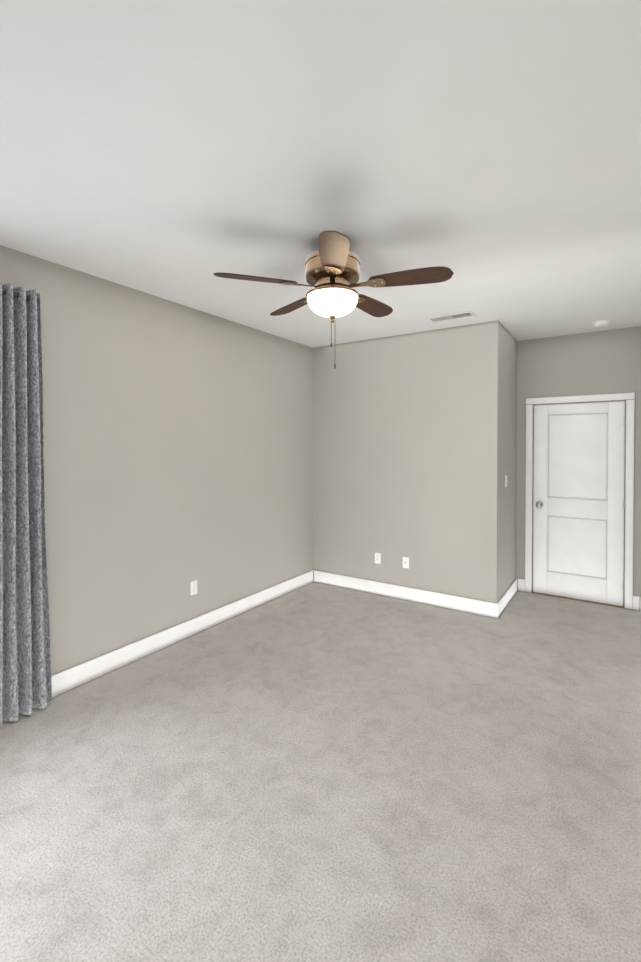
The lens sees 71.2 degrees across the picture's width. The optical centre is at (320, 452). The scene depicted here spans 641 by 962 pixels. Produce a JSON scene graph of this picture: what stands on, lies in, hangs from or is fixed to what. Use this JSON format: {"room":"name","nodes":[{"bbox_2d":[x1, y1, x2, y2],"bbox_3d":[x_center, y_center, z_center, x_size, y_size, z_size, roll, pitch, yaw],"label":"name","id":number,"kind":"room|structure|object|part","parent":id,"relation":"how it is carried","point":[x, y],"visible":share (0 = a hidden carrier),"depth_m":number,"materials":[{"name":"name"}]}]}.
{"room":"empty bedroom","nodes":[
{"label":"empty bedroom","id":0,"kind":"room"},
{"bbox_2d":[0,245,312,674],"bbox_3d":[-1.019,0.161,3.942,0.120,2.740,3.200,0,1,33],"label":"wall","id":1,"kind":"structure","parent":0,"point":[178,448],"depth_m":3.46,"materials":[{"name":"grey paint"}]},
{"bbox_2d":[52,570,312,697],"bbox_3d":[-1.679,1.474,2.836,0.015,0.140,5.800,0,1,33],"label":"baseboard","id":2,"kind":"structure","parent":1,"relation":"attached to","point":[69,679],"depth_m":3.50,"materials":[{"name":"white wood"}]},
{"bbox_2d":[190,580,196,595],"bbox_3d":[-1.064,1.138,3.768,0.009,0.115,0.070,0,1,33],"label":"outlet","id":3,"kind":"object","parent":1,"relation":"attached to","point":[193,587],"visible":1,"depth_m":3.76,"materials":[{"name":"white plastic"}]},
{"bbox_2d":[0,582,640,961],"bbox_3d":[-0.094,1.600,2.366,3.420,0.100,7.000,0,1,33],"label":"floor","id":4,"kind":"structure","parent":0,"point":[314,772],"depth_m":2.04,"materials":[{"name":"carpet"}]},
{"bbox_2d":[532,592,623,607],"bbox_3d":[2.665,1.519,4.666,0.822,0.006,0.120,0,1,33],"label":"threshold","id":5,"kind":"object","parent":4,"relation":"on","point":[579,600],"visible":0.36,"depth_m":4.61,"materials":[{"name":"wood"}]},
{"bbox_2d":[0,0,640,347],"bbox_3d":[-0.094,-1.240,2.332,3.420,0.100,7.000,0,1,33],"label":"ceiling","id":6,"kind":"structure","parent":0,"point":[486,152],"depth_m":1.76,"materials":[{"name":"white paint"}]},
{"bbox_2d":[213,231,453,368],"bbox_3d":[0.105,-0.837,2.599,1.264,0.712,1.232,0,1,33],"label":"ceiling fan","id":7,"kind":"object","parent":6,"relation":"hanging from","point":[332,272],"visible":1,"depth_m":2.45,"materials":[{"name":"brown wood"}]},
{"bbox_3d":[0.069,-0.838,2.565,0.294,0.116,0.294,0,1,33],"label":"lamp shade","id":8,"kind":"part","parent":7,"relation":"part of","materials":[{"name":"white glass"}]},
{"bbox_2d":[426,311,475,322],"bbox_3d":[1.159,-1.206,3.985,0.400,0.010,0.150,0,1,33],"label":"ceiling vent","id":9,"kind":"object","parent":6,"relation":"in","point":[451,316],"visible":1,"depth_m":3.98,"materials":[{"name":"white metal"}]},
{"bbox_2d":[593,320,609,326],"bbox_3d":[2.602,-1.192,4.148,0.132,0.038,0.132,0,1,33],"label":"smoke detector","id":10,"kind":"object","parent":6,"relation":"attached to","point":[600,323],"visible":1,"depth_m":4.11,"materials":[{"name":"white plastic"}]},
{"bbox_2d":[313,320,516,602],"bbox_3d":[1.015,0.146,5.163,2.170,2.740,1.080,0,1,33],"label":"wall","id":11,"kind":"structure","parent":0,"point":[415,448],"depth_m":4.56,"materials":[{"name":"grey paint"}]},
{"bbox_2d":[375,553,380,563],"bbox_3d":[0.611,1.131,4.790,0.070,0.115,0.009,0,1,33],"label":"outlet","id":12,"kind":"object","parent":11,"relation":"attached to","point":[377,558],"visible":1,"depth_m":4.78,"materials":[{"name":"white plastic"}]},
{"bbox_2d":[313,570,495,618],"bbox_3d":[0.770,1.452,4.685,2.035,0.140,0.015,0,1,33],"label":"baseboard","id":13,"kind":"structure","parent":11,"relation":"attached to","point":[461,604],"depth_m":4.58,"materials":[{"name":"white wood"}]},
{"bbox_2d":[403,557,408,568],"bbox_3d":[0.876,1.133,4.610,0.070,0.115,0.016,0,1,33],"label":"outlet","id":14,"kind":"object","parent":11,"relation":"attached to","point":[405,562],"visible":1,"depth_m":4.61,"materials":[{"name":"white plastic"}]},
{"bbox_2d":[496,578,516,618],"bbox_3d":[1.890,1.454,4.521,0.015,0.140,0.975,0,1,33],"label":"baseboard","id":15,"kind":"structure","parent":11,"relation":"attached to","point":[502,603],"depth_m":4.43,"materials":[{"name":"white wood"}]},
{"bbox_2d":[516,326,640,596],"bbox_3d":[2.707,0.153,4.622,1.250,2.740,0.120,0,1,33],"label":"wall","id":16,"kind":"structure","parent":0,"point":[591,363],"depth_m":4.58,"materials":[{"name":"grey paint"}]},
{"bbox_2d":[517,578,524,591],"bbox_3d":[2.193,1.450,4.896,0.078,0.140,0.015,0,1,33],"label":"baseboard","id":17,"kind":"structure","parent":16,"relation":"attached to","point":[520,585],"depth_m":4.89,"materials":[{"name":"white wood"}]},
{"bbox_2d":[533,401,625,605],"bbox_3d":[2.628,0.500,4.589,0.827,2.018,0.103,0,1,33],"label":"door","id":18,"kind":"structure","parent":16,"relation":"in","point":[579,502],"depth_m":4.59,"materials":[{"name":"white wood"}]},
{"bbox_2d":[525,393,634,609],"bbox_3d":[2.661,0.470,4.647,0.964,2.106,0.136,0,1,33],"label":"door frame","id":19,"kind":"structure","parent":16,"relation":"attached to","point":[628,399],"depth_m":4.42,"materials":[{"name":"white wood"}]},
{"bbox_2d":[633,595,639,610],"bbox_3d":[3.054,1.456,4.327,0.058,0.140,0.015,0,1,33],"label":"baseboard","id":20,"kind":"structure","parent":16,"relation":"attached to","point":[636,603],"depth_m":4.32,"materials":[{"name":"white wood"}]},
{"bbox_3d":[-2.382,-0.994,1.862,0.120,0.380,1.750,0,1,33],"label":"wall","id":21,"kind":"structure","parent":0,"visible":0},
{"bbox_2d":[0,280,51,727],"bbox_3d":[-2.316,0.301,1.742,0.142,2.477,2.387,0,1,33],"label":"curtain","id":22,"kind":"object","parent":21,"relation":"hanging from","point":[25,670],"visible":1,"depth_m":2.59,"materials":[{"name":"fabric"}]}
]}

